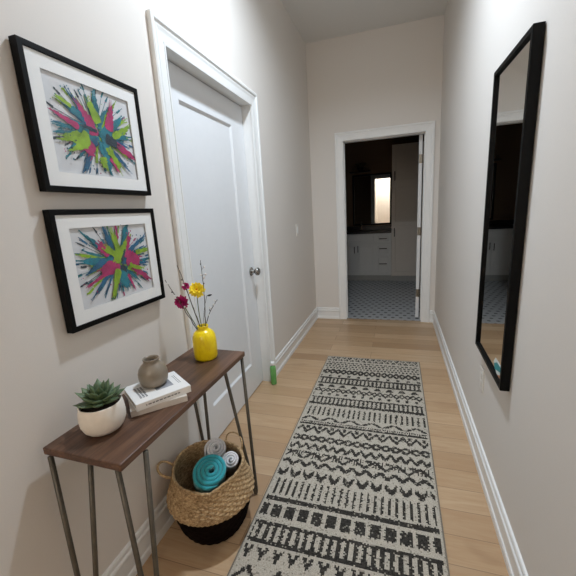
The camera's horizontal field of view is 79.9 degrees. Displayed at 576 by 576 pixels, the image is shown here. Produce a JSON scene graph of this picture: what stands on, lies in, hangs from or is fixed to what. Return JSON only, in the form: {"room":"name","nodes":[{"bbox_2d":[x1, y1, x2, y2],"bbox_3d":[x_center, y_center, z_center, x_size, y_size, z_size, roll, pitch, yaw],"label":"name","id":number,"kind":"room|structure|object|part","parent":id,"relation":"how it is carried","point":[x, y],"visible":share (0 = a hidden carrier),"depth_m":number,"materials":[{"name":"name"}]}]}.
{"room":"home hallway","nodes":[
{"label":"home hallway","id":0,"kind":"room"},
{"bbox_2d":[0,0,315,575],"bbox_3d":[-1.082,-0.151,-0.041,0.125,3.083,8.801,1,13,18],"label":"wall","id":1,"kind":"structure","parent":0,"point":[43,366],"depth_m":1.18,"materials":[{"name":"paint"}]},
{"bbox_2d":[8,34,150,195],"bbox_3d":[-0.630,-0.506,1.123,0.026,0.385,0.442,1,13,18],"label":"framed print","id":2,"kind":"object","parent":1,"relation":"attached to","point":[84,124],"visible":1,"depth_m":1.06,"materials":[{"name":"paper"}]},
{"bbox_2d":[40,68,137,179],"bbox_3d":[-0.624,-0.509,1.121,0.007,0.276,0.333,1,13,18],"label":"artwork","id":3,"kind":"object","parent":2,"relation":"attached to","point":[90,129],"depth_m":1.09,"materials":[{"name":"paper"}]},
{"bbox_2d":[42,208,164,333],"bbox_3d":[-0.606,-0.090,1.212,0.026,0.368,0.446,1,13,18],"label":"framed print","id":4,"kind":"object","parent":1,"relation":"attached to","point":[107,263],"visible":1,"depth_m":1.15,"materials":[{"name":"paper"}]},
{"bbox_2d":[69,224,152,309],"bbox_3d":[-0.600,-0.093,1.209,0.007,0.259,0.337,1,13,18],"label":"artwork","id":5,"kind":"object","parent":4,"relation":"attached to","point":[112,264],"depth_m":1.18,"materials":[{"name":"paper"}]},
{"bbox_2d":[102,494,174,575],"bbox_3d":[-1.315,1.572,-0.961,0.016,0.142,5.941,1,13,18],"label":"baseboard","id":6,"kind":"structure","parent":1,"relation":"attached to","point":[123,564],"depth_m":1.36,"materials":[{"name":"paint"}]},
{"bbox_2d":[146,9,276,440],"bbox_3d":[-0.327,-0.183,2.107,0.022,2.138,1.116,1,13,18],"label":"trim","id":7,"kind":"structure","parent":1,"relation":"attached to","point":[162,35],"depth_m":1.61,"materials":[{"name":"paint"}]},
{"bbox_2d":[167,60,262,438],"bbox_3d":[-0.384,-0.142,2.134,0.103,2.037,0.936,1,13,18],"label":"door","id":8,"kind":"structure","parent":1,"relation":"in","point":[208,125],"depth_m":2.11,"materials":[{"name":"paint"}]},
{"bbox_3d":[-0.240,-0.122,2.530,0.068,0.066,0.066,1,13,18],"label":"knob","id":9,"kind":"part","parent":8,"relation":"part of","materials":[{"name":"silver metal"}]},
{"bbox_2d":[276,307,317,374],"bbox_3d":[0.132,0.488,3.592,0.016,0.142,1.614,1,13,18],"label":"baseboard","id":10,"kind":"structure","parent":1,"relation":"attached to","point":[288,350],"depth_m":3.38,"materials":[{"name":"paint"}]},
{"bbox_2d":[296,224,298,235],"bbox_3d":[0.095,-0.583,3.452,0.010,0.120,0.074,1,13,18],"label":"light switch","id":11,"kind":"object","parent":1,"relation":"attached to","point":[297,230],"visible":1,"depth_m":3.44,"materials":[{"name":"plastic"}]},
{"bbox_2d":[136,281,508,575],"bbox_3d":[0.247,1.070,1.427,2.750,0.080,11.775,1,13,18],"label":"floor","id":12,"kind":"structure","parent":0,"point":[473,548],"depth_m":2.19,"materials":[{"name":"brown wood"}]},
{"bbox_2d":[43,348,257,575],"bbox_3d":[-0.418,0.721,1.312,0.302,0.726,0.766,1,13,18],"label":"console table","id":13,"kind":"object","parent":12,"relation":"on","point":[116,450],"visible":0.81,"depth_m":1.00,"materials":[{"name":"brown wood"}]},
{"bbox_3d":[-0.588,0.808,1.020,0.116,0.700,0.057,-5,13,-9],"label":"leg","id":14,"kind":"part","parent":13,"relation":"part of","materials":[{"name":"grey metal"}]},
{"bbox_2d":[73,378,125,436],"bbox_3d":[-0.548,0.347,1.011,0.132,0.148,0.127,-5,12,-8],"label":"potted succulent","id":15,"kind":"object","parent":13,"relation":"on","point":[102,411],"visible":1,"depth_m":0.98,"materials":[{"name":"white ceramic"}]},
{"bbox_2d":[77,394,125,436],"bbox_3d":[-0.548,0.376,1.017,0.126,0.088,0.126,1,13,18],"label":"pot","id":16,"kind":"object","parent":15,"relation":"attached to","point":[103,420],"depth_m":0.97,"materials":[{"name":"white ceramic"}]},
{"bbox_3d":[-0.393,0.803,0.994,0.089,0.700,0.053,-13,16,-37],"label":"leg","id":17,"kind":"part","parent":13,"relation":"part of","materials":[{"name":"grey metal"}]},
{"bbox_2d":[128,394,187,417],"bbox_3d":[-0.449,0.370,1.176,0.175,0.021,0.152,-10,14,-27],"label":"book","id":18,"kind":"object","parent":13,"relation":"on","point":[183,398],"visible":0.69,"depth_m":1.11,"materials":[{"name":"white paper"}]},
{"bbox_2d":[124,371,190,411],"bbox_3d":[-0.447,0.347,1.173,0.178,0.024,0.152,-13,16,-37],"label":"book","id":19,"kind":"object","parent":18,"relation":"on","point":[141,398],"visible":0.98,"depth_m":1.14,"materials":[{"name":"grey paper"}]},
{"bbox_2d":[138,355,167,388],"bbox_3d":[-0.465,0.284,1.181,0.097,0.096,0.097,1,13,18],"label":"bud vase","id":20,"kind":"object","parent":19,"relation":"on","point":[153,373],"visible":1,"depth_m":1.15,"materials":[{"name":"beige ceramic"}]},
{"bbox_2d":[155,379,173,389],"bbox_3d":[-0.431,0.332,1.181,0.058,0.001,0.056,-13,16,-37],"label":"picture","id":21,"kind":"object","parent":19,"relation":"on","point":[169,383],"depth_m":1.17},
{"bbox_3d":[-0.418,0.658,1.661,0.084,0.700,0.019,-5,12,-8],"label":"leg","id":22,"kind":"part","parent":13,"relation":"part of","materials":[{"name":"grey metal"}]},
{"bbox_2d":[192,323,217,361],"bbox_3d":[-0.360,0.231,1.484,0.101,0.149,0.101,1,13,18],"label":"flower vase","id":23,"kind":"object","parent":13,"relation":"on","point":[204,341],"visible":1,"depth_m":1.45,"materials":[{"name":"yellow ceramic"}]},
{"bbox_2d":[165,280,197,329],"bbox_3d":[-0.443,0.087,1.459,0.135,0.252,0.009,-2,12,7],"label":"twig","id":24,"kind":"object","parent":23,"relation":"in","point":[165,280],"visible":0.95,"depth_m":1.46,"materials":[{"name":"plant"}]},
{"bbox_2d":[174,295,197,328],"bbox_3d":[-0.427,0.118,1.477,0.114,0.182,0.031,-2,12,8],"label":"dahlia","id":25,"kind":"object","parent":23,"relation":"in","point":[184,302],"visible":0.97,"depth_m":1.47,"materials":[{"name":"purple plant"}]},
{"bbox_2d":[177,266,199,326],"bbox_3d":[-0.417,0.056,1.461,0.092,0.308,0.014,1,13,18],"label":"twig","id":26,"kind":"object","parent":23,"relation":"in","point":[177,266],"visible":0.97,"depth_m":1.46,"materials":[{"name":"brown plant"}]},
{"bbox_2d":[182,283,200,326],"bbox_3d":[-0.408,0.090,1.482,0.090,0.232,0.027,1,13,18],"label":"dahlia","id":27,"kind":"object","parent":23,"relation":"in","point":[186,284],"visible":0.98,"depth_m":1.47,"materials":[{"name":"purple plant"}]},
{"bbox_2d":[188,282,205,326],"bbox_3d":[-0.388,0.089,1.491,0.068,0.228,0.071,1,13,18],"label":"chrysanthemum","id":28,"kind":"object","parent":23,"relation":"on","point":[196,289],"visible":1,"depth_m":1.48,"materials":[{"name":"yellow plant"}]},
{"bbox_2d":[200,260,206,325],"bbox_3d":[-0.363,0.043,1.475,0.027,0.321,0.061,1,13,18],"label":"twig","id":29,"kind":"object","parent":23,"relation":"in","point":[205,274],"visible":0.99,"depth_m":1.47,"materials":[{"name":"plant"}]},
{"bbox_2d":[206,300,216,323],"bbox_3d":[-0.338,0.128,1.502,0.019,0.142,0.090,6,16,37],"label":"twig","id":30,"kind":"object","parent":23,"relation":"in","point":[214,300],"visible":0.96,"depth_m":1.50,"materials":[{"name":"plant"}]},
{"bbox_3d":[-0.217,0.664,1.578,0.109,0.700,0.042,-12,15,-35],"label":"leg","id":31,"kind":"part","parent":13,"relation":"part of","materials":[{"name":"grey metal"}]},
{"bbox_2d":[156,431,254,544],"bbox_3d":[-0.335,0.870,1.503,0.377,0.345,0.375,1,13,18],"label":"basket","id":32,"kind":"object","parent":12,"relation":"on","point":[211,518],"visible":0.86,"depth_m":1.38,"materials":[{"name":"beige wicker"}]},
{"bbox_3d":[-0.514,0.762,1.442,0.067,0.052,0.088,-6,13,-11],"label":"handle","id":33,"kind":"part","parent":32,"relation":"part of","materials":[{"name":"beige wicker"}]},
{"bbox_2d":[193,454,225,492],"bbox_3d":[-0.329,0.792,1.448,0.137,0.174,0.181,-8,13,-20],"label":"rolled towel","id":34,"kind":"object","parent":32,"relation":"in","point":[209,472],"visible":0.99,"depth_m":1.40,"materials":[{"name":"teal fabric"}]},
{"bbox_2d":[204,438,225,456],"bbox_3d":[-0.345,0.779,1.622,0.099,0.168,0.156,-8,13,-20],"label":"rolled towel","id":35,"kind":"object","parent":32,"relation":"in","point":[217,446],"visible":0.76,"depth_m":1.57,"materials":[{"name":"grey fabric"}]},
{"bbox_2d":[222,451,238,475],"bbox_3d":[-0.265,0.794,1.557,0.074,0.144,0.125,-8,13,-20],"label":"rolled towel","id":36,"kind":"object","parent":32,"relation":"in","point":[231,458],"visible":0.92,"depth_m":1.51,"materials":[{"name":"white fabric"}]},
{"bbox_3d":[-0.245,0.702,1.588,0.113,0.065,0.031,7,16,39],"label":"handle","id":37,"kind":"part","parent":32,"relation":"part of","materials":[{"name":"beige wicker"}]},
{"bbox_2d":[270,361,276,384],"bbox_3d":[-0.117,0.671,2.718,0.047,0.188,0.047,1,13,18],"label":"bottle","id":38,"kind":"object","parent":12,"relation":"on","point":[272,367],"visible":1,"depth_m":2.70,"materials":[{"name":"green plastic"}]},
{"bbox_2d":[227,356,449,575],"bbox_3d":[0.395,0.901,1.950,0.793,0.008,2.408,1,13,18],"label":"runner rug","id":39,"kind":"object","parent":12,"relation":"on","point":[352,490],"visible":1,"depth_m":1.65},
{"bbox_2d":[347,232,391,280],"bbox_3d":[1.327,-0.616,6.605,1.262,0.868,0.562,1,13,18],"label":"vanity cabinet","id":40,"kind":"object","parent":12,"relation":"on","point":[368,255],"visible":0.52,"depth_m":6.30,"materials":[{"name":"paint"}]},
{"bbox_3d":[1.104,-0.531,6.440,0.348,0.570,0.018,1,13,18],"label":"door","id":41,"kind":"part","parent":40,"relation":"part of","materials":[{"name":"paint"}]},
{"bbox_3d":[1.250,-0.897,6.306,0.701,0.170,0.018,1,13,18],"label":"false drawer","id":42,"kind":"part","parent":40,"relation":"part of","materials":[{"name":"paint"}]},
{"bbox_3d":[1.440,-0.528,6.334,0.349,0.570,0.018,1,13,18],"label":"door","id":43,"kind":"part","parent":40,"relation":"part of","materials":[{"name":"paint"}]},
{"bbox_2d":[347,225,391,233],"bbox_3d":[1.296,-1.097,6.508,1.272,0.114,0.548,1,13,18],"label":"countertop","id":44,"kind":"structure","parent":40,"relation":"on","point":[376,228],"depth_m":6.58,"materials":[{"name":"black stone"}]},
{"bbox_3d":[1.740,-0.419,6.265,0.258,0.353,0.018,1,13,18],"label":"drawer","id":45,"kind":"part","parent":40,"relation":"part of","materials":[{"name":"paint"}]},
{"bbox_3d":[1.723,-0.701,6.203,0.258,0.210,0.018,1,13,18],"label":"drawer","id":46,"kind":"part","parent":40,"relation":"part of","materials":[{"name":"paint"}]},
{"bbox_3d":[1.712,-0.893,6.161,0.258,0.170,0.018,1,13,18],"label":"drawer","id":47,"kind":"part","parent":40,"relation":"part of","materials":[{"name":"paint"}]},
{"bbox_2d":[391,141,423,280],"bbox_3d":[2.212,-1.310,6.126,0.694,2.325,0.622,1,13,18],"label":"linen cabinet","id":48,"kind":"object","parent":12,"relation":"on","point":[405,157],"visible":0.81,"depth_m":5.89,"materials":[{"name":"paint"}]},
{"bbox_3d":[2.168,-0.655,6.008,0.686,0.873,0.018,1,13,18],"label":"door","id":49,"kind":"part","parent":48,"relation":"part of","materials":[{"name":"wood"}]},
{"bbox_3d":[2.123,-1.428,5.838,0.686,0.698,0.018,1,13,18],"label":"panel","id":50,"kind":"part","parent":48,"relation":"part of","materials":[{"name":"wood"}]},
{"bbox_3d":[2.084,-2.077,5.696,0.686,0.620,0.018,1,13,18],"label":"door","id":51,"kind":"part","parent":48,"relation":"part of","materials":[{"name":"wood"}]},
{"bbox_2d":[281,0,447,43],"bbox_3d":[-0.442,-1.710,-0.548,1.622,0.100,8.926,1,13,18],"label":"ceiling","id":52,"kind":"structure","parent":0,"point":[315,20],"depth_m":3.20,"materials":[{"name":"paint"}]},
{"bbox_2d":[306,15,443,314],"bbox_3d":[0.950,-1.132,3.882,1.622,3.083,0.125,1,13,18],"label":"wall","id":53,"kind":"structure","parent":0,"point":[390,75],"depth_m":3.64,"materials":[{"name":"paint"}]},
{"bbox_2d":[318,307,338,318],"bbox_3d":[0.503,0.313,4.291,0.270,0.142,0.016,1,13,18],"label":"baseboard","id":54,"kind":"structure","parent":53,"relation":"attached to","point":[323,312],"depth_m":4.29,"materials":[{"name":"paint"}]},
{"bbox_2d":[334,121,434,322],"bbox_3d":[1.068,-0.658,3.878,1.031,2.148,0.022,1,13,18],"label":"trim","id":55,"kind":"structure","parent":53,"relation":"attached to","point":[428,127],"depth_m":3.79,"materials":[{"name":"paint"}]},
{"bbox_2d":[415,134,422,316],"bbox_3d":[1.641,-0.740,4.284,0.045,2.048,0.863,2,13,21],"label":"door","id":56,"kind":"structure","parent":53,"relation":"in","point":[420,169],"depth_m":3.90,"materials":[{"name":"paint"}]},
{"bbox_2d":[429,310,432,321],"bbox_3d":[1.637,0.324,3.934,0.033,0.142,0.016,1,13,18],"label":"baseboard","id":57,"kind":"structure","parent":53,"relation":"attached to","point":[431,311],"depth_m":3.93,"materials":[{"name":"paint"}]},
{"bbox_2d":[345,134,423,226],"bbox_3d":[1.893,-1.538,6.564,2.750,2.620,0.100,1,13,18],"label":"wall","id":58,"kind":"structure","parent":0,"point":[375,153],"depth_m":6.43,"materials":[{"name":"paint"}]},
{"bbox_2d":[347,225,391,230],"bbox_3d":[1.373,-1.171,6.750,1.272,0.081,0.020,1,13,18],"label":"backsplash","id":59,"kind":"structure","parent":58,"relation":"attached to","point":[376,227],"depth_m":6.67,"materials":[{"name":"black stone"}]},
{"bbox_2d":[352,172,391,225],"bbox_3d":[1.598,-1.681,6.553,0.720,0.945,0.029,1,13,18],"label":"vanity mirror","id":60,"kind":"object","parent":58,"relation":"attached to","point":[372,193],"visible":1,"depth_m":6.55,"materials":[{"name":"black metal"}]},
{"bbox_3d":[1.353,-2.172,6.444,0.380,0.020,0.159,1,13,18],"label":"wall shelf","id":61,"kind":"object","parent":58,"relation":"attached to","visible":0},
{"bbox_2d":[352,162,368,170],"bbox_3d":[1.342,-2.239,6.388,0.379,0.192,0.206,1,13,18],"label":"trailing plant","id":62,"kind":"object","parent":61,"relation":"on","point":[360,168],"visible":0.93,"depth_m":6.39,"materials":[{"name":"green plant"}]},
{"bbox_2d":[434,0,575,575],"bbox_3d":[0.345,-0.137,-0.491,0.125,3.083,8.801,1,13,18],"label":"wall","id":63,"kind":"structure","parent":0,"point":[527,431],"depth_m":1.13,"materials":[{"name":"paint"}]},
{"bbox_2d":[432,311,527,575],"bbox_3d":[0.381,1.283,-0.098,0.016,0.142,8.676,1,13,18],"label":"baseboard","id":64,"kind":"structure","parent":63,"relation":"attached to","point":[515,566],"depth_m":1.58,"materials":[{"name":"paint"}]},
{"bbox_2d":[479,365,484,392],"bbox_3d":[0.965,0.453,1.716,0.008,0.116,0.072,1,13,18],"label":"wall outlet","id":65,"kind":"object","parent":63,"relation":"attached to","point":[482,372],"visible":1,"depth_m":1.71,"materials":[{"name":"plastic"}]},
{"bbox_2d":[475,21,545,390],"bbox_3d":[0.848,-0.252,1.367,0.032,1.214,0.451,1,15,18],"label":"wall mirror","id":66,"kind":"object","parent":63,"relation":"attached to","point":[516,83],"visible":1,"depth_m":1.28,"materials":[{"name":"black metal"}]},
{"bbox_2d":[478,38,529,377],"bbox_3d":[0.852,-0.252,1.366,0.020,1.202,0.439,1,15,18],"label":"mirror glass","id":67,"kind":"object","parent":66,"relation":"attached to","point":[508,169],"depth_m":1.29,"materials":[{"name":"silver mirror"}]}
]}

